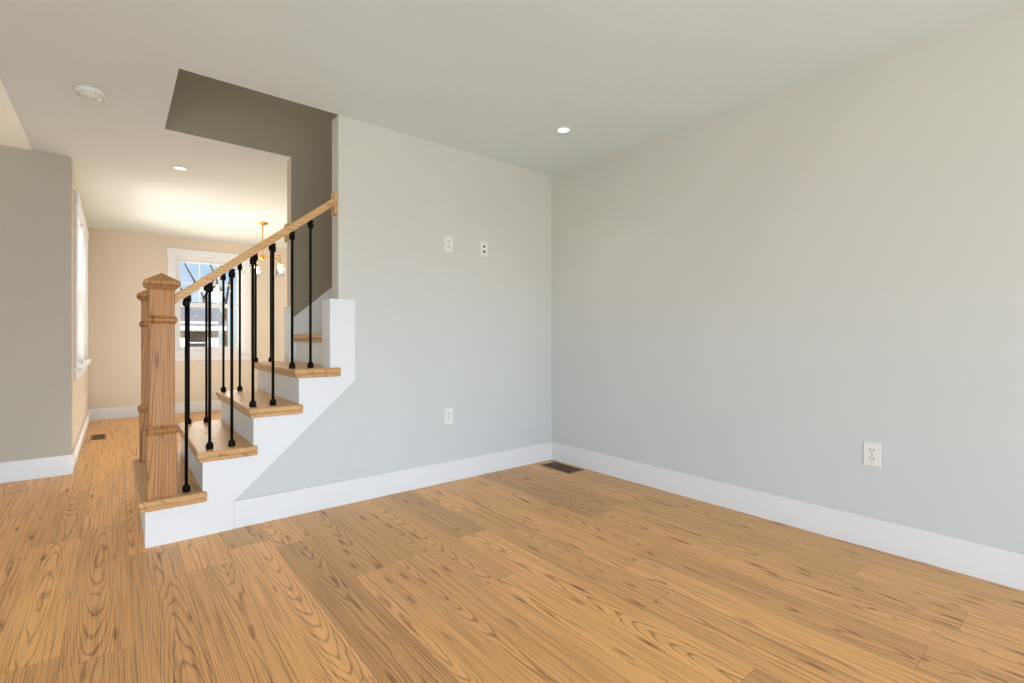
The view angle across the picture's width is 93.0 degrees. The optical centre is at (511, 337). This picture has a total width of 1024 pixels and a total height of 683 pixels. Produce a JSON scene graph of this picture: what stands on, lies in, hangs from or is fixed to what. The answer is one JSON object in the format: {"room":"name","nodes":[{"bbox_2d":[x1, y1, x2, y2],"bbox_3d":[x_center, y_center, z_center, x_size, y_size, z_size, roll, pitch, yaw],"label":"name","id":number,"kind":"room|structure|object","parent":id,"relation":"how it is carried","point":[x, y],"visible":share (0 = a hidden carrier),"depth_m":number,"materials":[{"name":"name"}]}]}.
{"room":"living room","nodes":[
{"label":"living room","id":0,"kind":"room"},
{"bbox_2d":[0,145,71,461],"bbox_3d":[-5.307,-0.175,2.277,4.815,2.440,0.160,0,0,-39],"label":"wall","id":1,"kind":"structure","parent":0,"point":[35,304],"depth_m":3.61,"materials":[{"name":"beige paint"}]},
{"bbox_2d":[0,454,73,482],"bbox_3d":[-5.246,0.970,2.214,4.830,0.150,0.015,0,0,-39],"label":"baseboard","id":2,"kind":"structure","parent":1,"relation":"attached to","point":[26,469],"depth_m":3.61,"materials":[{"name":"white paint"}]},
{"bbox_2d":[72,163,87,450],"bbox_3d":[-4.530,-0.175,5.008,0.160,2.440,3.090,0,0,-39],"label":"wall","id":3,"kind":"structure","parent":0,"point":[79,403],"depth_m":4.16,"materials":[{"name":"paint"}]},
{"bbox_2d":[71,409,90,469],"bbox_3d":[-4.347,0.970,4.921,0.015,0.150,3.045,0,0,-39],"label":"baseboard","id":4,"kind":"structure","parent":3,"relation":"attached to","point":[79,442],"depth_m":4.61,"materials":[{"name":"white paint"}]},
{"bbox_2d":[74,190,91,381],"bbox_3d":[-4.291,-0.429,4.758,0.215,1.575,2.120,0,0,-39],"label":"window","id":5,"kind":"structure","parent":3,"relation":"in","point":[82,361],"depth_m":4.75,"materials":[{"name":"white paint"}]},
{"bbox_2d":[88,227,286,408],"bbox_3d":[-3.502,-0.175,7.737,4.885,2.440,0.160,0,0,-39],"label":"wall","id":6,"kind":"structure","parent":0,"point":[122,265],"depth_m":6.41,"materials":[{"name":"paint"}]},
{"bbox_2d":[91,400,220,420],"bbox_3d":[-3.446,0.970,7.669,4.885,0.150,0.018,0,0,-39],"label":"baseboard","id":7,"kind":"structure","parent":6,"relation":"attached to","point":[115,412],"depth_m":6.38,"materials":[{"name":"white paint"}]},
{"bbox_2d":[166,247,250,360],"bbox_3d":[-4.350,-0.460,7.010,1.080,1.555,0.215,0,0,-39],"label":"window","id":8,"kind":"structure","parent":6,"relation":"in","point":[176,257],"depth_m":7.01,"materials":[{"name":"white paint"}]},
{"bbox_2d":[174,69,331,316],"bbox_3d":[-1.114,-1.475,4.300,3.430,5.040,0.115,0,0,-39],"label":"wall","id":9,"kind":"structure","parent":0,"point":[309,186],"depth_m":3.80,"materials":[{"name":"paint"}]},
{"bbox_2d":[332,115,550,480],"bbox_3d":[-0.157,-0.175,3.868,2.491,2.440,0.115,0,0,-39],"label":"wall","id":10,"kind":"structure","parent":0,"point":[463,330],"depth_m":3.48,"materials":[{"name":"beige paint"}]},
{"bbox_2d":[234,442,551,528],"bbox_3d":[-0.590,0.970,3.429,2.419,0.150,0.018,0,0,-39],"label":"baseboard","id":11,"kind":"structure","parent":10,"relation":"attached to","point":[263,508],"depth_m":3.17,"materials":[{"name":"white paint"}]},
{"bbox_2d":[444,408,452,424],"bbox_3d":[-0.462,0.570,3.539,0.072,0.118,0.008,0,0,-39],"label":"electrical outlet plate","id":12,"kind":"object","parent":10,"relation":"attached to","point":[448,415],"visible":1,"depth_m":3.54,"materials":[{"name":"white plastic"}]},
{"bbox_2d":[444,236,452,252],"bbox_3d":[-0.461,-0.683,3.540,0.072,0.118,0.008,0,0,-39],"label":"outlet","id":13,"kind":"object","parent":10,"relation":"attached to","point":[448,243],"visible":1,"depth_m":3.54,"materials":[{"name":"white plastic"}]},
{"bbox_2d":[480,241,487,256],"bbox_3d":[-0.215,-0.684,3.740,0.072,0.118,0.009,0,0,-39],"label":"outlet plate","id":14,"kind":"object","parent":10,"relation":"attached to","point":[483,249],"visible":1,"depth_m":3.73,"materials":[{"name":"white plastic"}]},
{"bbox_2d":[0,410,1023,682],"bbox_3d":[-1.658,1.045,1.810,9.880,0.001,15.612,0,0,-39],"label":"floor","id":15,"kind":"structure","parent":0,"point":[538,572],"depth_m":1.97,"materials":[{"name":"brown wood"}]},
{"bbox_2d":[90,434,105,439],"bbox_3d":[-4.359,1.043,5.122,0.120,0.004,0.330,0,0,-39],"label":"floor vent","id":16,"kind":"object","parent":15,"relation":"on","point":[98,436],"depth_m":5.09,"materials":[{"name":"brown metal"}]},
{"bbox_2d":[132,191,354,547],"bbox_3d":[-0.839,-0.530,3.918,3.484,3.149,1.151,0,0,-39],"label":"staircase","id":17,"kind":"structure","parent":15,"relation":"on","point":[276,431],"depth_m":2.82,"materials":[{"name":"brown wood"}]},
{"bbox_2d":[541,462,582,473],"bbox_3d":[0.400,1.043,3.919,0.165,0.004,0.330,0,0,-39],"label":"floor vent","id":18,"kind":"object","parent":15,"relation":"on","point":[568,469],"depth_m":3.91,"materials":[{"name":"brown metal"}]},
{"bbox_2d":[0,0,1023,248],"bbox_3d":[-1.531,-1.534,1.512,9.700,0.283,12.600,0,0,-39],"label":"ceiling","id":19,"kind":"structure","parent":0,"point":[514,82],"depth_m":2.57,"materials":[{"name":"paint"}]},
{"bbox_2d":[74,85,106,101],"bbox_3d":[-2.378,-1.374,2.745,0.140,0.042,0.140,0,0,-39],"label":"smoke detector","id":20,"kind":"object","parent":19,"relation":"attached to","point":[90,93],"visible":1,"depth_m":2.71,"materials":[{"name":"white plastic"}]},
{"bbox_2d":[172,166,187,170],"bbox_3d":[-2.723,-1.391,3.985,0.110,0.007,0.110,0,0,-39],"label":"recessed light","id":21,"kind":"object","parent":19,"relation":"in","point":[180,168],"visible":1,"depth_m":3.99,"materials":[{"name":"white plastic"}]},
{"bbox_2d":[235,222,285,277],"bbox_3d":[-3.035,-1.077,5.894,0.572,0.634,0.553,0,0,-39],"label":"chandelier","id":22,"kind":"object","parent":19,"relation":"hanging from","point":[262,257],"visible":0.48,"depth_m":5.84,"materials":[{"name":"gold metal"}]},
{"bbox_2d":[555,126,571,133],"bbox_3d":[0.345,-1.391,3.253,0.110,0.007,0.110,0,0,-39],"label":"recessed light","id":23,"kind":"object","parent":19,"relation":"in","point":[563,130],"visible":1,"depth_m":3.25,"materials":[{"name":"white plastic"}]},
{"bbox_2d":[551,2,1023,553],"bbox_3d":[2.625,-0.175,1.491,0.115,2.440,7.315,0,0,-39],"label":"wall","id":24,"kind":"structure","parent":0,"point":[801,292],"depth_m":2.57,"materials":[{"name":"beige paint"}]},
{"bbox_2d":[552,442,1023,590],"bbox_3d":[2.616,0.970,1.400,0.015,0.150,7.185,0,0,-39],"label":"baseboard","id":25,"kind":"structure","parent":24,"relation":"attached to","point":[1000,566],"depth_m":2.56,"materials":[{"name":"white paint"}]},
{"bbox_2d":[863,441,880,467],"bbox_3d":[1.790,0.579,2.416,0.008,0.118,0.072,0,0,-39],"label":"electrical outlet plate","id":26,"kind":"object","parent":24,"relation":"attached to","point":[871,454],"visible":1,"depth_m":2.41,"materials":[{"name":"white plastic"}]},
{"label":"outside","id":27,"kind":"structure","parent":0,"visible":0},
{"bbox_3d":[-12.299,2.095,19.699,120.000,0.300,120.000,0,0,-39],"label":"ground","id":28,"kind":"structure","parent":27,"visible":0},
{"bbox_2d":[180,301,228,346],"bbox_3d":[-20.559,0.020,22.627,11.700,3.850,7.920,0,0,-39],"label":"house","id":29,"kind":"structure","parent":28,"relation":"on","point":[200,327],"depth_m":23.15,"materials":[{"name":"white paint"}]},
{"bbox_2d":[180,262,232,345],"bbox_3d":[-17.132,-5.006,19.183,23.750,13.903,39.169,0,0,-39],"label":"trees","id":30,"kind":"object","parent":28,"relation":"on","point":[227,294],"depth_m":33.61,"materials":[{"name":"plant"}]}
]}

